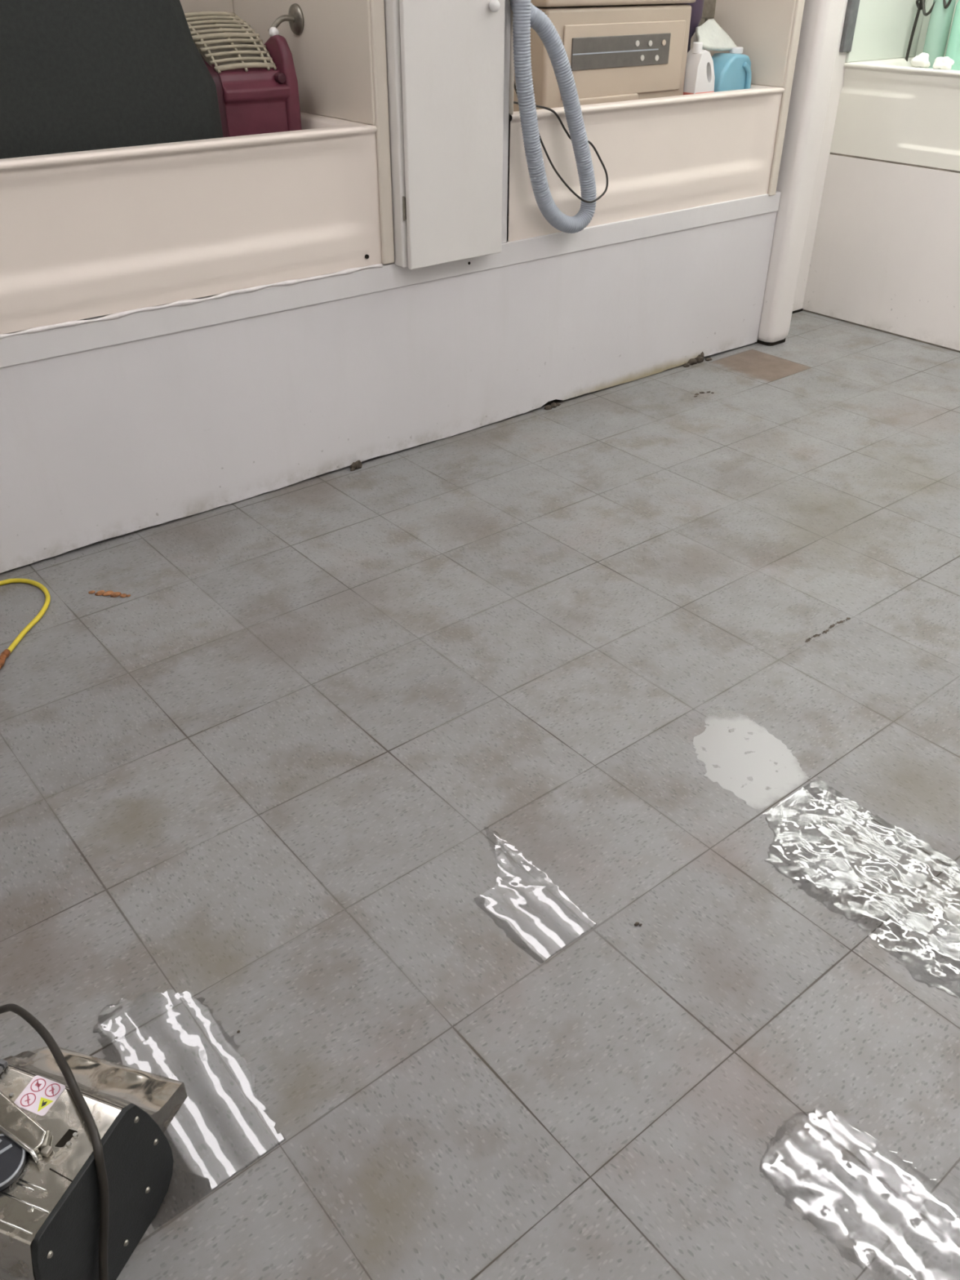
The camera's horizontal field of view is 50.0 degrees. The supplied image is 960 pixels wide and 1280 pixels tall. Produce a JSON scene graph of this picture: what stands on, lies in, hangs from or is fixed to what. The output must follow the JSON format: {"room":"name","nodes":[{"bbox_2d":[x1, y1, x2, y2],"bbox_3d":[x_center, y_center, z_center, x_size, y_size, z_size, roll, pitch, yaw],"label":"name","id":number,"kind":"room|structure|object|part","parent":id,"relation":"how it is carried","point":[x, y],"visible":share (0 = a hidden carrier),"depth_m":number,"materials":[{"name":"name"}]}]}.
{"room":"pet grooming salon","nodes":[
{"label":"pet grooming salon","id":0,"kind":"room"},
{"bbox_2d":[6,240,718,546],"bbox_3d":[-1.043,-0.561,2.801,5.730,0.600,0.045,-24,41,-32],"label":"wall","id":1,"kind":"structure","parent":0,"point":[555,400],"depth_m":3.83,"materials":[{"name":"white paint"}]},
{"bbox_2d":[0,263,382,338],"bbox_3d":[-1.742,-0.476,2.095,3.741,0.020,0.016,-24,41,-32],"label":"trim","id":2,"kind":"structure","parent":1,"relation":"attached to","point":[184,302],"depth_m":2.74,"materials":[{"name":"white plastic"}]},
{"bbox_2d":[0,211,777,573],"bbox_3d":[-1.024,-0.524,2.793,5.725,0.542,0.020,-24,41,-32],"label":"wall panel","id":3,"kind":"object","parent":1,"relation":"attached to","point":[100,444],"visible":0.98,"depth_m":3.18,"materials":[{"name":"white paint"}]},
{"bbox_2d":[0,191,781,368],"bbox_3d":[-1.020,-0.775,2.623,5.725,0.072,0.028,-24,41,-32],"label":"trim","id":4,"kind":"structure","parent":1,"relation":"attached to","point":[16,349],"depth_m":3.02,"materials":[{"name":"white paint"}]},
{"bbox_2d":[0,0,394,333],"bbox_3d":[-1.104,-1.650,2.529,1.570,1.483,0.770,-24,41,-32],"label":"bathtub","id":5,"kind":"object","parent":4,"relation":"on","point":[89,233],"visible":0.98,"depth_m":2.74,"materials":[{"name":"beige plastic"}]},
{"bbox_2d":[0,0,223,159],"bbox_3d":[-1.187,-1.420,2.631,0.962,0.840,0.425,-24,41,-32],"label":"panel","id":6,"kind":"object","parent":5,"relation":"in","point":[76,75],"visible":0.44,"depth_m":2.55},
{"bbox_2d":[0,111,373,161],"bbox_3d":[-1.124,-1.205,2.819,1.530,0.331,0.752,-24,41,-32],"label":"ledge","id":7,"kind":"object","parent":5,"relation":"in","point":[324,136],"depth_m":2.73,"materials":[{"name":"beige plastic"}]},
{"bbox_2d":[184,11,302,137],"bbox_3d":[-0.722,-1.514,3.041,0.271,0.584,0.343,-24,41,-32],"label":"air blower","id":8,"kind":"object","parent":5,"relation":"in","point":[256,82],"visible":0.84,"depth_m":2.89,"materials":[{"name":"red plastic"}]},
{"bbox_2d":[184,11,276,73],"bbox_3d":[-0.717,-1.684,2.893,0.207,0.138,0.224,-24,41,-32],"label":"grille","id":9,"kind":"object","parent":8,"relation":"attached to","point":[226,44],"depth_m":2.88,"materials":[{"name":"beige plastic"}]},
{"bbox_3d":[-0.580,-1.710,2.897,0.028,0.028,0.028,-24,41,-32],"label":"knob","id":10,"kind":"part","parent":8,"relation":"part of","materials":[{"name":"white plastic"}]},
{"bbox_2d":[268,3,304,35],"bbox_3d":[-0.566,-1.785,2.961,0.090,0.080,0.080,-24,41,-32],"label":"tub valve","id":11,"kind":"object","parent":5,"relation":"attached to","point":[295,16],"visible":0.88,"depth_m":2.96,"materials":[{"name":"grey metal"}]},
{"bbox_3d":[-0.574,-1.777,2.970,0.082,0.048,0.020,-19,38,-26],"label":"arm","id":12,"kind":"part","parent":11,"relation":"part of","materials":[{"name":"grey metal"}]},
{"bbox_2d":[506,0,804,241],"bbox_3d":[0.397,-2.316,3.558,1.395,1.495,0.770,-24,41,-32],"label":"bathtub","id":13,"kind":"object","parent":4,"relation":"on","point":[659,155],"visible":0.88,"depth_m":3.70,"materials":[{"name":"beige plastic"}]},
{"bbox_2d":[513,0,696,111],"bbox_3d":[0.374,-2.012,3.719,0.722,0.700,0.388,-24,41,-32],"label":"electronic device","id":14,"kind":"object","parent":13,"relation":"in","point":[616,51],"visible":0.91,"depth_m":3.52,"materials":[{"name":"beige plastic"}]},
{"bbox_3d":[0.373,-2.263,3.557,0.722,0.104,0.380,-24,41,-32],"label":"lid","id":15,"kind":"part","parent":14,"relation":"part of","materials":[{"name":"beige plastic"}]},
{"bbox_3d":[0.503,-2.013,3.566,0.590,0.219,0.009,-24,41,-32],"label":"panel","id":16,"kind":"part","parent":14,"relation":"part of","materials":[{"name":"beige plastic"}]},
{"bbox_2d":[506,84,777,216],"bbox_3d":[0.377,-1.869,3.850,1.355,0.336,0.752,-24,41,-32],"label":"basin","id":17,"kind":"object","parent":13,"relation":"in","point":[659,153],"depth_m":3.63,"materials":[{"name":"beige plastic"}]},
{"bbox_2d":[674,0,704,52],"bbox_3d":[0.767,-2.139,3.910,0.108,0.696,0.108,-24,41,-32],"label":"bottle","id":18,"kind":"object","parent":13,"relation":"in","point":[697,6],"visible":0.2,"depth_m":3.77,"materials":[{"name":"plastic"}]},
{"bbox_2d":[683,41,715,94],"bbox_3d":[0.810,-1.981,3.879,0.114,0.475,0.073,-24,41,-32],"label":"bottle","id":19,"kind":"object","parent":13,"relation":"in","point":[700,77],"visible":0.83,"depth_m":3.77,"materials":[{"name":"plastic"}]},
{"bbox_2d":[691,31,703,49],"bbox_3d":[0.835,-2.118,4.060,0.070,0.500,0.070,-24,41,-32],"label":"cap","id":20,"kind":"object","parent":19,"relation":"attached to","point":[695,39],"depth_m":3.93,"materials":[{"name":"white plastic"}]},
{"bbox_2d":[691,0,715,49],"bbox_3d":[0.848,-2.166,4.042,0.105,0.600,0.070,-24,41,-32],"label":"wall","id":21,"kind":"structure","parent":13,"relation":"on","point":[708,9],"depth_m":3.90,"materials":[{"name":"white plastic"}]},
{"bbox_2d":[711,46,751,92],"bbox_3d":[0.932,-2.020,3.959,0.180,0.452,0.128,-24,41,-32],"label":"jug","id":22,"kind":"object","parent":13,"relation":"in","point":[732,69],"visible":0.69,"depth_m":3.84,"materials":[{"name":"plastic"}]},
{"bbox_2d":[695,18,736,51],"bbox_3d":[0.859,-2.239,3.813,0.240,0.105,0.087,-24,41,-32],"label":"cleaning cloth","id":23,"kind":"object","parent":22,"relation":"on","point":[713,37],"visible":0.97,"depth_m":3.81,"materials":[{"name":"white fabric"}]},
{"bbox_3d":[1.004,-2.096,3.899,0.050,0.170,0.024,-24,41,-32],"label":"handle","id":24,"kind":"part","parent":22,"relation":"part of","materials":[{"name":"blue plastic"}]},
{"bbox_2d":[392,0,511,263],"bbox_3d":[-0.336,-2.088,3.031,0.453,1.700,0.792,-24,41,-32],"label":"wall","id":25,"kind":"structure","parent":0,"point":[508,7],"depth_m":3.15,"materials":[{"name":"white paint"}]},
{"bbox_2d":[384,0,505,269],"bbox_3d":[-0.084,-1.884,2.720,0.370,1.695,0.104,-24,41,-32],"label":"upper cabinet","id":26,"kind":"object","parent":25,"relation":"attached to","point":[445,59],"visible":1,"depth_m":2.96,"materials":[{"name":"white paint"}]},
{"bbox_3d":[0.041,-1.766,2.864,0.030,0.031,0.032,-24,41,-32],"label":"knob","id":27,"kind":"part","parent":26,"relation":"part of","materials":[{"name":"white plastic"}]},
{"bbox_3d":[0.111,-2.112,2.743,0.012,0.044,0.126,-24,41,-32],"label":"hook","id":28,"kind":"object","parent":25,"relation":"attached to","visible":0},
{"bbox_2d":[509,0,596,233],"bbox_3d":[0.227,-1.762,3.101,0.379,1.036,0.110,-24,41,-32],"label":"hose","id":29,"kind":"object","parent":28,"relation":"hanging from","point":[526,15],"visible":1,"depth_m":3.15,"materials":[{"name":"grey plastic"}]},
{"bbox_2d":[513,82,608,203],"bbox_3d":[0.215,-1.710,3.153,0.447,0.702,0.091,-10,35,-16],"label":"power cord","id":30,"kind":"object","parent":29,"relation":"hanging from","point":[514,85],"visible":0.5,"depth_m":3.28,"materials":[{"name":"rubber"}]},
{"bbox_2d":[0,310,959,1279],"bbox_3d":[0.890,0.382,1.979,7.200,0.050,5.900,-24,41,-32],"label":"floor","id":31,"kind":"structure","parent":0,"point":[262,780],"depth_m":1.94,"materials":[{"name":"tile"}]},
{"bbox_2d":[0,578,50,669],"bbox_3d":[-1.226,-0.067,2.580,0.434,0.018,0.335,17,37,23],"label":"cord","id":32,"kind":"object","parent":31,"relation":"on","point":[6,653],"visible":1,"depth_m":2.57,"materials":[{"name":"plastic"}]},
{"bbox_2d":[0,1046,186,1279],"bbox_3d":[-0.630,0.635,1.321,0.416,0.239,0.283,11,35,16],"label":"machine","id":33,"kind":"object","parent":31,"relation":"on","point":[50,1190],"visible":0.98,"depth_m":1.23,"materials":[{"name":"metal"}]},
{"bbox_2d":[0,1003,109,1279],"bbox_3d":[-0.603,0.626,1.329,0.158,0.246,0.667,-24,41,-32],"label":"cable","id":34,"kind":"object","parent":33,"relation":"attached to","point":[65,1069],"visible":1,"depth_m":1.22,"materials":[{"name":"rubber"}]},
{"bbox_2d":[1,1046,186,1133],"bbox_3d":[-0.527,0.569,1.348,0.245,0.119,0.103,11,35,16],"label":"hood","id":35,"kind":"object","parent":33,"relation":"attached to","point":[143,1101],"depth_m":1.35,"materials":[{"name":"metal"}]},
{"bbox_3d":[-0.449,0.691,1.247,0.008,0.227,0.225,11,35,16],"label":"plate","id":36,"kind":"part","parent":33,"relation":"part of","materials":[{"name":"black metal"}]},
{"bbox_2d":[88,590,130,597],"bbox_3d":[-0.965,-0.122,2.675,0.116,0.006,0.028,6,34,8],"label":"scrap","id":37,"kind":"object","parent":31,"relation":"on","point":[112,593],"visible":1,"depth_m":2.67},
{"bbox_2d":[350,460,362,471],"bbox_3d":[-0.404,-0.568,3.335,0.048,0.027,0.021,-24,41,-32],"label":"clump","id":38,"kind":"object","parent":31,"relation":"on","point":[357,464],"visible":1,"depth_m":3.33,"materials":[{"name":"grey"}]},
{"bbox_2d":[544,402,560,409],"bbox_3d":[0.271,-0.870,3.805,0.080,0.017,0.024,-24,41,-32],"label":"clump","id":39,"kind":"object","parent":31,"relation":"on","point":[553,404],"visible":1,"depth_m":3.80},
{"bbox_2d":[634,921,642,926],"bbox_3d":[0.272,0.487,1.765,0.014,0.005,0.007,2,34,3],"label":"crumb","id":40,"kind":"object","parent":31,"relation":"on","point":[636,923],"visible":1,"depth_m":1.76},
{"bbox_2d":[683,351,711,367],"bbox_3d":[0.892,-1.159,4.226,0.165,0.040,0.037,-22,39,-30],"label":"clump","id":41,"kind":"object","parent":31,"relation":"on","point":[700,358],"visible":1,"depth_m":4.22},
{"bbox_2d":[693,391,714,397],"bbox_3d":[0.848,-0.942,3.933,0.098,0.002,0.036,-17,37,-24],"label":"dirt streak","id":42,"kind":"object","parent":31,"relation":"on","point":[708,391],"visible":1,"depth_m":3.94},
{"bbox_2d":[804,617,850,642],"bbox_3d":[0.862,-0.026,2.549,0.182,0.001,0.015,-24,41,-32],"label":"dirt streak","id":43,"kind":"object","parent":31,"relation":"on","point":[847,618],"visible":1,"depth_m":2.54},
{"bbox_2d":[506,216,508,240],"bbox_3d":[-0.987,-2.001,3.165,7.200,2.600,0.050,-24,41,-32],"label":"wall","id":44,"kind":"structure","parent":0,"point":[507,216],"depth_m":4.38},
{"bbox_2d":[792,0,848,311],"bbox_3d":[1.296,-2.566,4.037,0.590,2.600,0.070,-24,41,-32],"label":"wall","id":45,"kind":"structure","parent":0,"point":[837,78],"depth_m":4.51,"materials":[{"name":"white paint"}]},
{"bbox_2d":[756,337,785,346],"bbox_3d":[1.215,-1.340,4.527,0.122,0.013,0.247,-24,41,-32],"label":"trim","id":46,"kind":"structure","parent":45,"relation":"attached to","point":[767,344],"depth_m":4.44,"materials":[{"name":"black rubber"}]},
{"bbox_2d":[791,308,803,313],"bbox_3d":[1.372,-1.496,4.768,0.400,0.010,0.006,-24,41,-32],"label":"trim","id":47,"kind":"structure","parent":45,"relation":"attached to","point":[801,309],"depth_m":4.85,"materials":[{"name":"black rubber"}]},
{"bbox_2d":[757,0,844,342],"bbox_3d":[1.219,-2.424,3.811,0.138,2.588,0.265,-24,41,-32],"label":"column","id":48,"kind":"structure","parent":45,"relation":"attached to","point":[821,21],"depth_m":4.03,"materials":[{"name":"white paint"}]},
{"bbox_2d":[839,0,860,52],"bbox_3d":[1.516,-2.951,3.925,0.060,1.232,0.020,-24,41,-32],"label":"trim","id":49,"kind":"structure","parent":45,"relation":"attached to","point":[852,7],"depth_m":4.20,"materials":[{"name":"grey metal"}]},
{"bbox_2d":[802,154,959,351],"bbox_3d":[2.562,-1.153,3.646,0.020,0.669,3.252,-24,41,-32],"label":"wall","id":50,"kind":"structure","parent":0,"point":[886,254],"depth_m":4.44,"materials":[{"name":"white paint"}]},
{"bbox_2d":[802,152,959,352],"bbox_3d":[2.572,-1.164,3.648,0.036,0.700,3.252,-24,41,-32],"label":"trim","id":51,"kind":"structure","parent":50,"relation":"attached to","point":[833,153],"depth_m":4.43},
{"bbox_2d":[830,0,959,171],"bbox_3d":[2.218,-2.479,3.745,0.526,1.415,1.554,-24,41,-32],"label":"bathtub","id":52,"kind":"object","parent":50,"relation":"on","point":[890,108],"visible":0.98,"depth_m":4.27,"materials":[{"name":"white plastic"}]},
{"bbox_2d":[848,57,959,71],"bbox_3d":[2.223,-2.053,4.031,0.512,0.299,1.550,-24,41,-32],"label":"bathtub rim","id":53,"kind":"object","parent":52,"relation":"in","point":[855,64],"depth_m":4.29,"materials":[{"name":"white plastic"}]},
{"bbox_2d":[905,0,921,61],"bbox_3d":[1.869,-2.557,4.476,0.038,0.615,0.013,-13,36,-19],"label":"wand","id":54,"kind":"object","parent":52,"relation":"in","point":[920,2],"visible":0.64,"depth_m":4.43,"materials":[{"name":"plastic"}]},
{"bbox_2d":[910,52,929,67],"bbox_3d":[1.762,-2.321,4.117,0.066,0.053,0.083,-24,41,-32],"label":"rag","id":55,"kind":"object","parent":52,"relation":"on","point":[922,60],"visible":1,"depth_m":4.10,"materials":[{"name":"white fabric"}]},
{"bbox_2d":[919,0,955,69],"bbox_3d":[1.937,-2.537,4.374,0.088,0.715,0.088,-24,41,-32],"label":"wash bottle","id":56,"kind":"object","parent":52,"relation":"in","point":[940,18],"visible":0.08,"depth_m":4.32,"materials":[{"name":"green plastic"}]},
{"bbox_2d":[915,0,951,16],"bbox_3d":[1.899,-2.698,4.285,0.037,0.170,0.214,-12,35,-18],"label":"coiled cord","id":57,"kind":"object","parent":56,"relation":"hanging from","point":[922,6],"visible":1,"depth_m":4.33,"materials":[{"name":"plastic"}]},
{"bbox_2d":[933,56,954,70],"bbox_3d":[1.831,-2.275,4.056,0.058,0.047,0.076,-24,41,-32],"label":"rag","id":58,"kind":"object","parent":52,"relation":"on","point":[945,63],"visible":1,"depth_m":4.04,"materials":[{"name":"white fabric"}]},
{"bbox_2d":[945,0,959,70],"bbox_3d":[2.013,-2.444,4.324,0.112,0.615,0.112,-24,41,-32],"label":"wash bottle","id":59,"kind":"object","parent":52,"relation":"in","point":[953,51],"visible":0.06,"depth_m":4.27,"materials":[{"name":"green plastic"}]}
]}

